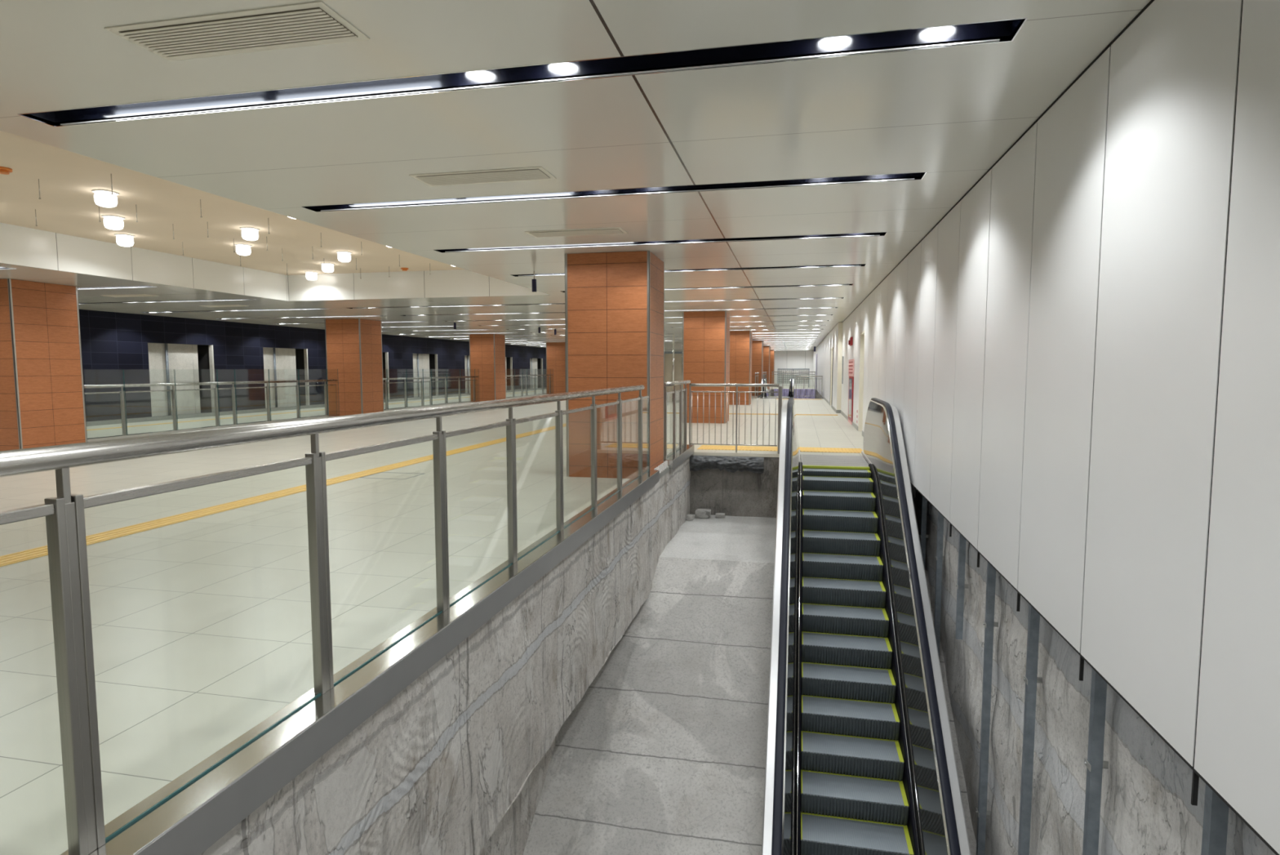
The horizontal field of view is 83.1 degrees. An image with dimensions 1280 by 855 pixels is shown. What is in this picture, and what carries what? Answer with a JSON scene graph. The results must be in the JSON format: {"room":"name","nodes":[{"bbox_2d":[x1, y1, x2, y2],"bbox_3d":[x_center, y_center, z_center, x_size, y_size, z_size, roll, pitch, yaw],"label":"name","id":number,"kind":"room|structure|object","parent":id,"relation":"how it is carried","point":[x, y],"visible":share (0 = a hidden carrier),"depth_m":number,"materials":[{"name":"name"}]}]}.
{"room":"metro station","nodes":[
{"label":"metro station","id":0,"kind":"room"},
{"bbox_2d":[0,130,463,275],"bbox_3d":[-6.597,-2.577,6.599,6.020,0.001,17.450,1,5,12],"label":"ceiling","id":1,"kind":"structure","parent":0,"point":[67,205],"depth_m":9.85,"materials":[{"name":"beige paint"}]},
{"bbox_2d":[0,166,12,174],"bbox_3d":[-6.486,-2.612,7.347,0.146,0.050,0.150,1,5,12],"label":"smoke detector","id":2,"kind":"object","parent":1,"relation":"attached to","point":[5,171],"visible":1,"depth_m":7.33,"materials":[{"name":"orange plastic"}]},
{"bbox_2d":[91,189,119,207],"bbox_3d":[-6.168,-2.636,8.333,0.224,0.164,0.224,1,5,12],"label":"recessed light","id":3,"kind":"object","parent":1,"relation":"in","point":[102,197],"visible":1,"depth_m":8.26,"materials":[{"name":"white"}]},
{"bbox_2d":[101,214,124,230],"bbox_3d":[-7.069,-2.745,9.692,0.224,0.164,0.224,1,5,12],"label":"recessed light","id":4,"kind":"object","parent":1,"relation":"in","point":[113,222],"visible":1,"depth_m":9.62,"materials":[{"name":"white glass"}]},
{"bbox_2d":[114,233,134,246],"bbox_3d":[-7.863,-2.852,11.018,0.224,0.164,0.224,1,5,12],"label":"recessed light","id":5,"kind":"object","parent":1,"relation":"in","point":[122,239],"visible":1,"depth_m":10.95,"materials":[{"name":"white glass"}]},
{"bbox_2d":[234,243,252,255],"bbox_3d":[-6.536,-2.924,11.892,0.224,0.164,0.224,1,5,12],"label":"recessed light","id":6,"kind":"object","parent":1,"relation":"in","point":[242,249],"visible":1,"depth_m":11.82,"materials":[{"name":"white glass"}]},
{"bbox_2d":[240,226,259,240],"bbox_3d":[-5.681,-2.813,10.513,0.224,0.164,0.224,1,5,12],"label":"recessed light","id":7,"kind":"object","parent":1,"relation":"in","point":[250,233],"visible":1,"depth_m":10.44,"materials":[{"name":"white glass"}]},
{"bbox_2d":[304,271,317,279],"bbox_3d":[-6.939,-3.196,15.244,0.224,0.164,0.224,1,5,12],"label":"recessed light","id":8,"kind":"object","parent":1,"relation":"in","point":[310,275],"visible":1,"depth_m":15.16,"materials":[{"name":"white glass"}]},
{"bbox_2d":[320,262,334,272],"bbox_3d":[-6.062,-3.097,14.013,0.224,0.164,0.224,1,5,12],"label":"recessed light","id":9,"kind":"object","parent":1,"relation":"in","point":[328,267],"visible":0.97,"depth_m":13.94,"materials":[{"name":"white glass"}]},
{"bbox_2d":[336,251,351,262],"bbox_3d":[-5.183,-2.987,12.649,0.224,0.164,0.224,1,5,12],"label":"recessed light","id":10,"kind":"object","parent":1,"relation":"in","point":[343,256],"visible":1,"depth_m":12.57,"materials":[{"name":"white glass"}]},
{"bbox_2d":[79,309,546,422],"bbox_3d":[-10.982,-2.555,31.204,0.001,2.902,66.500,1,5,12],"label":"wall","id":11,"kind":"structure","parent":0,"point":[112,342],"depth_m":22.50,"materials":[{"name":"blue tile"}]},
{"bbox_2d":[147,342,214,417],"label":"door","id":12,"kind":"structure","parent":11,"relation":"in","point":[191,363],"depth_m":21.17,"materials":[{"name":"metal"}]},
{"bbox_2d":[262,346,309,408],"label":"door","id":13,"kind":"structure","parent":11,"relation":"in","point":[282,363],"depth_m":25.47,"materials":[{"name":"metal"}]},
{"bbox_2d":[86,387,546,426],"bbox_3d":[-10.951,-1.163,31.311,0.060,0.110,66.500,1,5,12],"label":"baseboard","id":14,"kind":"structure","parent":11,"relation":"attached to","point":[263,410],"depth_m":22.41,"materials":[{"name":"grey stone"}]},
{"bbox_2d":[382,351,389,399],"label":"door","id":15,"kind":"structure","parent":11,"relation":"in","point":[385,354],"depth_m":31.39,"materials":[{"name":"metal"}]},
{"bbox_2d":[413,353,438,397],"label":"door","id":16,"kind":"structure","parent":11,"relation":"in","point":[424,362],"depth_m":35.02,"materials":[{"name":"metal"}]},
{"bbox_2d":[464,355,470,393],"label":"door","id":17,"kind":"structure","parent":11,"relation":"in","point":[466,357],"depth_m":39.40,"materials":[{"name":"metal"}]},
{"bbox_2d":[505,356,512,390],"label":"door","id":18,"kind":"structure","parent":11,"relation":"in","point":[508,360],"depth_m":45.01,"materials":[{"name":"metal"}]},
{"bbox_2d":[529,357,542,388],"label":"door","id":19,"kind":"structure","parent":11,"relation":"in","point":[535,364],"depth_m":49.92,"materials":[{"name":"metal"}]},
{"bbox_2d":[0,385,863,854],"bbox_3d":[-1.699,-0.954,29.303,19.000,0.001,66.500,1,5,12],"label":"floor","id":20,"kind":"structure","parent":0,"point":[202,626],"depth_m":5.00,"materials":[{"name":"tile"}]},
{"bbox_2d":[0,278,87,450],"bbox_3d":[-10.775,-1.044,12.618,1.158,2.898,1.158,1,5,12],"label":"column","id":21,"kind":"structure","parent":20,"relation":"on","point":[42,398],"depth_m":12.32,"materials":[{"name":"tile"}]},
{"bbox_2d":[84,368,339,441],"bbox_3d":[-9.836,-0.692,17.406,0.162,1.420,8.080,1,5,12],"label":"glass railing","id":22,"kind":"object","parent":20,"relation":"on","point":[122,393],"visible":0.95,"depth_m":16.85,"materials":[{"name":"metal"}]},
{"bbox_2d":[0,422,566,566],"bbox_3d":[-1.462,-0.230,20.325,0.300,0.010,49.000,1,5,12],"label":"tactile strip","id":23,"kind":"object","parent":20,"relation":"on","point":[27,554],"visible":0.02,"depth_m":7.34,"materials":[{"name":"yellow tile"}]},
{"bbox_2d":[86,391,533,430],"bbox_3d":[-10.297,-0.914,28.877,0.220,0.006,36.000,1,5,12],"label":"tactile strip","id":24,"kind":"object","parent":20,"relation":"on","point":[531,391],"visible":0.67,"depth_m":20.79,"materials":[{"name":"yellow tile"}]},
{"bbox_2d":[0,384,659,854],"bbox_3d":[-0.960,0.482,4.164,0.199,1.246,10.436,1,5,12],"label":"glass railing","id":25,"kind":"object","parent":20,"relation":"on","point":[188,814],"visible":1,"depth_m":2.57,"materials":[{"name":"metal"}]},
{"bbox_2d":[324,318,384,415],"bbox_3d":[-8.708,-1.813,22.064,1.158,2.898,1.158,1,5,12],"label":"column","id":26,"kind":"structure","parent":20,"relation":"on","point":[353,347],"depth_m":21.55,"materials":[{"name":"tile"}]},
{"bbox_2d":[360,471,423,479],"bbox_3d":[-3.302,0.642,9.647,0.650,0.002,0.520,1,5,12],"label":"frame","id":27,"kind":"object","parent":20,"relation":"on","point":[380,472],"visible":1,"depth_m":9.63,"materials":[{"name":"metal"}]},
{"bbox_2d":[382,368,479,411],"bbox_3d":[-7.785,-1.455,26.779,0.162,1.420,8.130,1,5,12],"label":"glass railing","id":28,"kind":"object","parent":20,"relation":"on","point":[405,382],"visible":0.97,"depth_m":26.56,"materials":[{"name":"metal"}]},
{"bbox_2d":[469,333,506,401],"bbox_3d":[-6.642,-2.582,31.510,1.158,2.898,1.158,1,5,12],"label":"column","id":29,"kind":"structure","parent":20,"relation":"on","point":[486,351],"depth_m":30.98,"materials":[{"name":"tile"}]},
{"bbox_2d":[505,368,553,398],"bbox_3d":[-5.708,-2.228,36.274,0.162,1.420,7.830,1,5,12],"label":"glass railing","id":30,"kind":"object","parent":20,"relation":"on","point":[526,375],"visible":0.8,"depth_m":36.24,"materials":[{"name":"metal"}]},
{"bbox_2d":[546,342,565,393],"bbox_3d":[-4.575,-3.351,40.956,1.158,2.898,1.158,1,5,12],"label":"column","id":31,"kind":"structure","parent":20,"relation":"on","point":[555,351],"depth_m":40.39,"materials":[{"name":"ceramic"}]},
{"bbox_2d":[564,250,664,478],"bbox_3d":[-0.314,-0.826,9.813,1.118,2.898,1.038,1,5,12],"label":"column","id":32,"kind":"structure","parent":20,"relation":"on","point":[615,301],"depth_m":9.32,"materials":[{"name":"tile"}]},
{"bbox_2d":[654,460,669,478],"bbox_3d":[0.297,0.578,9.804,0.035,0.160,0.970,1,5,12],"label":"footing","id":33,"kind":"object","parent":20,"relation":"on","point":[664,468],"visible":0.78,"depth_m":9.87,"materials":[{"name":"white concrete"}]},
{"bbox_2d":[664,333,682,402],"bbox_3d":[1.490,-2.522,30.714,0.906,2.892,0.945,1,5,12],"label":"enclosure","id":34,"kind":"object","parent":20,"relation":"on","point":[673,360],"visible":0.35,"depth_m":30.35,"materials":[{"name":"silver metal"}]},
{"bbox_2d":[663,379,693,470],"bbox_3d":[0.632,-0.110,11.441,0.199,1.246,2.430,1,5,12],"label":"glass railing","id":35,"kind":"object","parent":20,"relation":"on","point":[676,457],"visible":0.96,"depth_m":11.16,"materials":[{"name":"metal"}]},
{"bbox_2d":[682,311,729,423],"bbox_3d":[1.779,-1.601,19.335,1.138,2.898,1.038,1,5,12],"label":"column","id":36,"kind":"structure","parent":20,"relation":"on","point":[705,335],"depth_m":18.83,"materials":[{"name":"tile"}]},
{"bbox_2d":[688,383,782,453],"bbox_3d":[1.608,-0.158,12.235,1.561,1.171,0.080,1,5,12],"label":"railing","id":37,"kind":"object","parent":20,"relation":"on","point":[780,397],"visible":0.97,"depth_m":12.21,"materials":[{"name":"silver metal"}]},
{"bbox_2d":[697,444,777,450],"bbox_3d":[1.777,0.366,12.950,1.422,0.010,0.680,1,5,12],"label":"tactile strip","id":38,"kind":"object","parent":20,"relation":"on","point":[702,446],"visible":0.84,"depth_m":12.91,"materials":[{"name":"yellow tile"}]},
{"bbox_2d":[728,330,751,404],"bbox_3d":[3.863,-2.376,28.859,1.138,2.898,1.038,1,5,12],"label":"column","id":39,"kind":"structure","parent":20,"relation":"on","point":[740,341],"depth_m":28.32,"materials":[{"name":"tile"}]},
{"bbox_2d":[751,340,763,395],"bbox_3d":[5.947,-3.152,38.383,1.138,2.898,1.038,1,5,12],"label":"column","id":40,"kind":"structure","parent":20,"relation":"on","point":[757,345],"depth_m":37.80,"materials":[{"name":"tile"}]},
{"bbox_2d":[753,371,768,398],"bbox_3d":[7.002,-2.538,41.237,0.199,1.251,13.100,1,5,12],"label":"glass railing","id":41,"kind":"object","parent":20,"relation":"on","point":[757,395],"visible":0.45,"depth_m":36.34,"materials":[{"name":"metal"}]},
{"bbox_2d":[763,346,770,390],"bbox_3d":[8.030,-3.927,47.907,1.138,2.898,1.038,1,5,12],"label":"column","id":42,"kind":"structure","parent":20,"relation":"on","point":[766,349],"depth_m":47.30,"materials":[{"name":"ceramic"}]},
{"bbox_2d":[769,349,774,383],"bbox_3d":[10.114,-4.702,57.431,1.138,2.898,1.038,1,5,12],"label":"column","id":43,"kind":"structure","parent":20,"relation":"on","point":[771,351],"depth_m":56.84,"materials":[{"name":"ceramic"}]},
{"bbox_2d":[760,377,794,398],"bbox_3d":[7.172,-0.950,37.387,1.550,3.228,5.094,1,5,12],"label":"escalator","id":44,"kind":"object","parent":20,"relation":"on","point":[791,393],"visible":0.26,"depth_m":35.23,"materials":[{"name":"metal"}]},
{"bbox_2d":[728,413,838,415],"bbox_3d":[4.049,-0.415,22.545,4.120,0.010,0.300,1,5,12],"label":"tactile strip","id":45,"kind":"object","parent":20,"relation":"on","point":[729,413],"visible":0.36,"depth_m":22.38,"materials":[{"name":"yellow tile"}]},
{"bbox_2d":[777,368,809,387],"bbox_3d":[11.612,-3.741,54.650,2.360,1.430,0.080,1,5,12],"label":"barrier","id":46,"kind":"object","parent":20,"relation":"on","point":[781,379],"visible":0.89,"depth_m":54.64,"materials":[{"name":"grey metal"}]},
{"bbox_2d":[771,371,815,388],"bbox_3d":[10.733,-3.305,50.524,3.000,1.230,0.060,1,5,12],"label":"glass railing","id":47,"kind":"object","parent":20,"relation":"on","point":[804,374],"visible":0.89,"depth_m":50.43,"materials":[{"name":"silver metal"}]},
{"bbox_2d":[795,375,822,398],"bbox_3d":[7.996,-1.900,34.140,1.241,1.086,0.052,1,5,12],"label":"railing","id":48,"kind":"object","parent":20,"relation":"on","point":[796,375],"visible":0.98,"depth_m":34.11,"materials":[{"name":"silver metal"}]},
{"bbox_2d":[799,446,862,453],"bbox_3d":[3.300,0.392,12.618,1.140,0.010,0.680,1,5,12],"label":"tactile strip","id":49,"kind":"object","parent":20,"relation":"on","point":[802,449],"visible":0.92,"depth_m":12.54,"materials":[{"name":"yellow tile"}]},
{"bbox_2d":[761,396,970,854],"bbox_3d":[2.126,3.384,7.404,1.550,7.004,10.780,1,5,12],"label":"escalator","id":50,"kind":"object","parent":20,"relation":"on","point":[860,759],"visible":1,"depth_m":7.36,"materials":[{"name":"metal"}]},
{"bbox_2d":[200,457,690,854],"bbox_3d":[-0.659,1.808,7.017,0.691,1.900,11.300,1,5,12],"label":"wall","id":51,"kind":"structure","parent":0,"point":[436,769],"depth_m":4.17,"materials":[{"name":"concrete"}]},
{"bbox_2d":[479,727,560,854],"bbox_3d":[-1.330,4.197,6.024,0.180,3.900,8.700,1,5,12],"label":"wall","id":52,"kind":"structure","parent":0,"point":[509,837],"depth_m":6.63,"materials":[{"name":"concrete"}]},
{"bbox_2d":[0,0,1151,351],"bbox_3d":[-1.763,-3.847,29.082,19.073,0.001,66.500,1,5,12],"label":"ceiling","id":53,"kind":"structure","parent":0,"point":[949,114],"depth_m":4.51,"materials":[{"name":"white paint"}]},
{"bbox_2d":[77,285,159,289],"bbox_3d":[-11.370,-2.635,13.523,5.466,0.129,0.222,1,5,12],"label":"recessed light","id":54,"kind":"object","parent":53,"relation":"in","point":[133,286],"visible":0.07,"depth_m":13.23,"materials":[{"name":"white"}]},
{"bbox_2d":[103,293,159,297],"bbox_3d":[-10.299,-2.654,14.565,1.070,0.012,0.340,1,5,12],"label":"ceiling vent","id":55,"kind":"object","parent":53,"relation":"in","point":[138,295],"visible":1,"depth_m":14.52,"materials":[{"name":"metal"}]},
{"bbox_2d":[78,298,255,304],"bbox_3d":[-10.846,-2.830,15.918,5.466,0.129,0.222,1,5,12],"label":"recessed light","id":56,"kind":"object","parent":53,"relation":"in","point":[231,299],"visible":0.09,"depth_m":15.90,"materials":[{"name":"white"}]},
{"bbox_2d":[198,304,246,306],"bbox_3d":[-9.777,-2.848,16.951,1.070,0.012,0.340,1,5,12],"label":"ceiling vent","id":57,"kind":"object","parent":53,"relation":"in","point":[232,305],"visible":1,"depth_m":16.90,"materials":[{"name":"metal"}]},
{"bbox_2d":[140,308,331,312],"bbox_3d":[-10.322,-3.026,18.314,5.466,0.129,0.222,1,5,12],"label":"recessed light","id":58,"kind":"object","parent":53,"relation":"in","point":[287,308],"visible":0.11,"depth_m":18.38,"materials":[{"name":"white"}]},
{"bbox_2d":[104,0,369,61],"bbox_3d":[-1.774,-1.738,3.194,1.070,0.012,0.340,1,5,12],"label":"ceiling vent","id":59,"kind":"object","parent":53,"relation":"in","point":[314,23],"visible":1,"depth_m":3.16,"materials":[{"name":"white metal"}]},
{"bbox_2d":[0,222,548,301],"bbox_3d":[-6.597,-2.299,6.622,6.060,0.558,17.490,1,5,12],"label":"ceiling beam","id":60,"kind":"structure","parent":53,"relation":"attached to","point":[21,246],"depth_m":13.91,"materials":[{"name":"white paint"}]},
{"bbox_2d":[216,315,382,319],"bbox_3d":[-9.798,-3.221,20.709,5.466,0.129,0.222,1,5,12],"label":"recessed light","id":61,"kind":"object","parent":53,"relation":"in","point":[376,315],"visible":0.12,"depth_m":20.78,"materials":[{"name":"white"}]},
{"bbox_2d":[346,302,564,308],"bbox_3d":[-4.338,-2.925,17.013,5.716,0.129,0.222,1,5,12],"label":"recessed light","id":62,"kind":"object","parent":53,"relation":"in","point":[557,303],"visible":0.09,"depth_m":17.10,"materials":[{"name":"silver metal"}]},
{"bbox_2d":[397,332,516,334],"bbox_3d":[-7.702,-4.001,30.292,5.466,0.129,0.222,1,5,12],"label":"recessed light","id":63,"kind":"object","parent":53,"relation":"in","point":[513,332],"visible":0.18,"depth_m":30.35,"materials":[{"name":"white"}]},
{"bbox_2d":[408,166,556,186],"bbox_3d":[-1.211,-1.933,5.581,1.070,0.012,0.340,1,5,12],"label":"ceiling vent","id":64,"kind":"object","parent":53,"relation":"in","point":[536,173],"visible":1,"depth_m":5.54,"materials":[{"name":"metal"}]},
{"bbox_2d":[401,311,564,315],"bbox_3d":[-3.814,-3.120,19.408,5.716,0.129,0.222,1,5,12],"label":"recessed light","id":65,"kind":"object","parent":53,"relation":"in","point":[553,312],"visible":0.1,"depth_m":19.57,"materials":[{"name":"white"}]},
{"bbox_2d":[17,17,1027,127],"bbox_3d":[-0.969,-1.850,3.732,5.396,0.129,0.222,1,5,12],"label":"recessed light","id":66,"kind":"object","parent":53,"relation":"in","point":[1002,30],"visible":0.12,"depth_m":3.70,"materials":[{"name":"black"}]},
{"bbox_2d":[487,324,564,325],"bbox_3d":[-2.765,-3.510,24.200,5.716,0.129,0.222,1,5,12],"label":"recessed light","id":67,"kind":"object","parent":53,"relation":"in","point":[543,324],"visible":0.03,"depth_m":24.61,"materials":[{"name":"white"}]},
{"bbox_2d":[532,271,537,292],"bbox_3d":[-1.613,-2.224,11.005,0.064,0.310,0.040,1,5,12],"label":"security camera","id":68,"kind":"object","parent":53,"relation":"hanging from","point":[534,281],"visible":1,"depth_m":10.99,"materials":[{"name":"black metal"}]},
{"bbox_2d":[509,272,564,276],"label":"recessed light","id":69,"kind":"object","parent":53,"relation":"in","point":[562,273],"depth_m":11.50,"materials":[{"name":"white"}]},
{"bbox_2d":[524,227,627,237],"bbox_3d":[-0.690,-2.119,7.865,1.070,0.012,0.340,1,5,12],"label":"ceiling vent","id":70,"kind":"object","parent":53,"relation":"in","point":[602,231],"visible":1,"depth_m":7.83,"materials":[{"name":"metal"}]},
{"bbox_2d":[301,171,926,212],"bbox_3d":[-0.445,-2.045,6.128,5.396,0.129,0.222,1,5,12],"label":"recessed light","id":71,"kind":"object","parent":53,"relation":"in","point":[911,175],"visible":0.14,"depth_m":6.15,"materials":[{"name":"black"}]},
{"bbox_2d":[433,231,887,253],"bbox_3d":[0.079,-2.240,8.524,5.396,0.129,0.222,1,5,12],"label":"recessed light","id":72,"kind":"object","parent":53,"relation":"in","point":[877,233],"visible":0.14,"depth_m":8.56,"materials":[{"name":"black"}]},
{"bbox_2d":[664,342,681,349],"bbox_3d":[2.569,-5.710,48.520,6.060,0.558,13.540,1,5,12],"label":"trim","id":73,"kind":"structure","parent":53,"relation":"attached to","point":[667,345],"depth_m":55.43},
{"bbox_2d":[560,283,853,292],"bbox_3d":[1.127,-2.630,13.315,5.396,0.129,0.222,1,5,12],"label":"recessed light","id":74,"kind":"object","parent":53,"relation":"in","point":[853,283],"visible":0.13,"depth_m":13.17,"materials":[{"name":"white"}]},
{"bbox_2d":[664,320,829,323],"bbox_3d":[3.224,-3.410,22.897,5.396,0.129,0.222,1,5,12],"label":"recessed light","id":75,"kind":"object","parent":53,"relation":"in","point":[821,320],"visible":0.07,"depth_m":22.78,"materials":[{"name":"white"}]},
{"bbox_2d":[664,306,838,311],"bbox_3d":[2.176,-3.020,18.106,5.396,0.129,0.222,1,5,12],"label":"recessed light","id":76,"kind":"object","parent":53,"relation":"in","point":[820,307],"visible":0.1,"depth_m":18.04,"materials":[{"name":"white"}]},
{"bbox_2d":[680,324,826,327],"bbox_3d":[3.748,-3.605,25.293,5.396,0.129,0.222,1,5,12],"label":"recessed light","id":77,"kind":"object","parent":53,"relation":"in","point":[802,325],"visible":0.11,"depth_m":25.21,"materials":[{"name":"white"}]},
{"bbox_2d":[664,297,844,302],"bbox_3d":[1.651,-2.825,15.710,5.396,0.129,0.222,1,5,12],"label":"recessed light","id":78,"kind":"object","parent":53,"relation":"in","point":[828,297],"visible":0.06,"depth_m":15.61,"materials":[{"name":"white"}]},
{"bbox_2d":[664,263,866,271],"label":"recessed light","id":79,"kind":"object","parent":53,"relation":"in","point":[732,268],"depth_m":10.74,"materials":[{"name":"white"}]},
{"bbox_2d":[729,328,814,330],"bbox_3d":[4.272,-3.800,27.689,5.396,0.129,0.222,1,5,12],"label":"recessed light","id":80,"kind":"object","parent":53,"relation":"in","point":[780,329],"visible":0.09,"depth_m":27.45,"materials":[{"name":"white"}]},
{"bbox_2d":[768,315,812,315],"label":"recessed light","id":81,"kind":"object","parent":53,"relation":"in","point":[768,315],"depth_m":20.24,"materials":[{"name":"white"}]},
{"bbox_2d":[669,350,813,386],"bbox_3d":[5.315,-5.039,61.601,18.850,2.902,0.040,1,5,12],"label":"wall","id":82,"kind":"structure","parent":0,"point":[783,359],"depth_m":59.90,"materials":[{"name":"paint"}]},
{"bbox_2d":[523,514,976,854],"bbox_3d":[1.218,3.842,7.782,4.100,3.920,9.533,1,5,12],"label":"floor","id":83,"kind":"structure","parent":0,"point":[663,752],"depth_m":7.63,"materials":[{"name":"grey concrete"}]},
{"bbox_2d":[685,513,694,519],"bbox_3d":[0.828,1.490,11.975,0.119,0.093,0.160,2,5,19],"label":"block","id":84,"kind":"object","parent":83,"relation":"on","point":[688,517],"visible":1,"depth_m":11.91,"materials":[{"name":"concrete"}]},
{"bbox_2d":[695,508,711,518],"bbox_3d":[1.064,1.449,12.158,0.265,0.146,0.184,0,5,6],"label":"block","id":85,"kind":"object","parent":83,"relation":"on","point":[700,513],"visible":1,"depth_m":12.08,"materials":[{"name":"concrete"}]},
{"bbox_2d":[715,512,724,517],"bbox_3d":[1.352,1.484,12.167,0.158,0.072,0.142,1,5,8],"label":"block","id":86,"kind":"object","parent":83,"relation":"on","point":[717,514],"visible":1,"depth_m":12.11,"materials":[{"name":"concrete"}]},
{"bbox_2d":[689,455,879,517],"bbox_3d":[2.503,1.124,12.072,3.400,1.240,0.024,1,5,12],"label":"wall","id":87,"kind":"structure","parent":0,"point":[745,493],"depth_m":12.26,"materials":[{"name":"concrete"}]},
{"bbox_2d":[689,455,764,473],"bbox_3d":[1.450,0.629,12.132,1.248,0.287,0.135,1,5,12],"label":"concrete","id":88,"kind":"object","parent":87,"relation":"attached to","point":[731,464],"visible":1,"depth_m":12.12,"materials":[{"name":"concrete"}]},
{"bbox_2d":[691,452,865,458],"bbox_3d":[2.462,0.474,12.020,3.280,0.054,0.015,1,5,12],"label":"trim","id":89,"kind":"structure","parent":87,"relation":"attached to","point":[757,455],"depth_m":12.19,"materials":[{"name":"beige paint"}]},
{"bbox_2d":[756,388,823,457],"bbox_3d":[8.956,-0.484,42.568,3.200,3.098,16.400,1,5,12],"label":"wall","id":90,"kind":"structure","parent":0,"point":[819,396],"depth_m":45.95,"materials":[{"name":"concrete"}]},
{"bbox_2d":[773,388,815,398],"bbox_3d":[10.749,-1.932,50.232,2.800,1.500,0.160,1,5,12],"label":"plastic sheet","id":91,"kind":"object","parent":90,"relation":"hanging from","point":[811,392],"visible":0.27,"depth_m":50.12,"materials":[{"name":"plastic"}]},
{"bbox_2d":[813,0,1279,854],"bbox_3d":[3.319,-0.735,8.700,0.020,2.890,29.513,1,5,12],"label":"wall","id":92,"kind":"structure","parent":0,"point":[948,331],"depth_m":3.01,"materials":[{"name":"white paint"}]},
{"bbox_2d":[830,347,832,405],"bbox_3d":[7.276,-1.893,27.186,0.134,2.200,1.150,1,5,12],"label":"door","id":93,"kind":"structure","parent":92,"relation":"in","point":[831,348],"depth_m":27.68,"materials":[{"name":"beige paint"}]},
{"bbox_2d":[823,396,863,436],"bbox_3d":[6.332,-0.496,22.963,0.145,0.100,22.900,1,5,12],"label":"baseboard","id":94,"kind":"structure","parent":92,"relation":"attached to","point":[842,413],"depth_m":22.23,"materials":[{"name":"metal"}]},
{"bbox_2d":[848,359,854,424],"bbox_3d":[5.515,-0.949,18.894,0.025,1.658,1.700,1,5,12],"label":"cabinet","id":95,"kind":"object","parent":92,"relation":"attached to","point":[851,367],"visible":0.99,"depth_m":18.61,"materials":[{"name":"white metal"}]},
{"bbox_2d":[857,330,864,431],"bbox_3d":[4.940,-0.989,15.886,0.134,2.230,1.062,1,5,12],"label":"door","id":96,"kind":"structure","parent":92,"relation":"in","point":[862,334],"depth_m":16.36,"materials":[{"name":"beige paint"}]},
{"bbox_2d":[977,551,979,567],"bbox_3d":[2.607,0.999,5.557,0.016,0.155,0.009,1,5,12],"label":"strip","id":97,"kind":"object","parent":92,"relation":"attached to","point":[978,553],"visible":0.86,"depth_m":5.56,"materials":[{"name":"metal"}]},
{"bbox_2d":[1016,587,1020,611],"bbox_3d":[2.386,1.081,4.546,0.016,0.155,0.009,1,5,12],"label":"strip","id":98,"kind":"object","parent":92,"relation":"attached to","point":[1018,593],"visible":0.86,"depth_m":4.54,"materials":[{"name":"metal"}]},
{"bbox_2d":[1079,648,1084,680],"bbox_3d":[2.165,1.163,3.536,0.016,0.155,0.009,1,5,12],"label":"strip","id":99,"kind":"object","parent":92,"relation":"attached to","point":[1082,660],"visible":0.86,"depth_m":3.53,"materials":[{"name":"metal"}]},
{"bbox_2d":[910,482,1279,854],"bbox_3d":[2.104,1.137,3.227,0.029,0.011,17.000,1,5,12],"label":"trim","id":100,"kind":"structure","parent":92,"relation":"attached to","point":[1242,818],"depth_m":2.84,"materials":[{"name":"metal"}]},
{"bbox_2d":[1191,760,1199,805],"bbox_3d":[1.944,1.245,2.526,0.016,0.155,0.009,1,5,12],"label":"strip","id":101,"kind":"object","parent":92,"relation":"attached to","point":[1194,793],"visible":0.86,"depth_m":2.52,"materials":[{"name":"metal"}]},
{"bbox_2d":[910,483,1275,854],"bbox_3d":[2.930,3.426,6.210,0.044,5.400,12.400,1,5,12],"label":"wall","id":102,"kind":"structure","parent":0,"point":[1146,807],"depth_m":4.61,"materials":[{"name":"grey concrete"}]},
{"bbox_2d":[919,494,928,568],"bbox_3d":[3.474,1.557,8.832,0.113,2.300,0.095,1,5,12],"label":"stud","id":103,"kind":"object","parent":102,"relation":"attached to","point":[924,501],"visible":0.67,"depth_m":8.77,"materials":[{"name":"metal"}]},
{"bbox_2d":[933,511,944,657],"bbox_3d":[3.255,1.639,7.829,0.113,2.300,0.095,1,5,12],"label":"stud","id":104,"kind":"object","parent":102,"relation":"attached to","point":[939,557],"visible":0.72,"depth_m":7.80,"materials":[{"name":"metal"}]},
{"bbox_2d":[955,533,968,639],"bbox_3d":[3.030,1.283,6.771,0.113,1.420,0.095,1,5,12],"label":"stud","id":105,"kind":"object","parent":102,"relation":"attached to","point":[961,584],"visible":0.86,"depth_m":6.76,"materials":[{"name":"metal"}]},
{"bbox_2d":[975,561,998,854],"bbox_3d":[2.810,2.602,5.859,0.113,3.900,0.095,1,5,12],"label":"stud","id":106,"kind":"object","parent":102,"relation":"attached to","point":[989,623],"visible":0.88,"depth_m":5.80,"materials":[{"name":"metal"}]},
{"bbox_2d":[1017,603,1042,854],"bbox_3d":[2.584,3.084,4.859,0.113,4.700,0.095,1,5,12],"label":"stud","id":107,"kind":"object","parent":102,"relation":"attached to","point":[1031,678],"visible":0.82,"depth_m":4.74,"materials":[{"name":"metal"}]},
{"bbox_2d":[1082,668,1108,854],"bbox_3d":[2.363,3.267,3.854,0.113,4.900,0.095,1,5,12],"label":"stud","id":108,"kind":"object","parent":102,"relation":"attached to","point":[1095,763],"visible":0.82,"depth_m":3.70,"materials":[{"name":"grey metal"}]},
{"bbox_2d":[1200,783,1229,854],"bbox_3d":[2.137,3.052,2.797,0.113,4.300,0.095,1,5,12],"label":"stud","id":109,"kind":"object","parent":102,"relation":"attached to","point":[1215,815],"visible":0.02,"depth_m":2.64,"materials":[{"name":"metal"}]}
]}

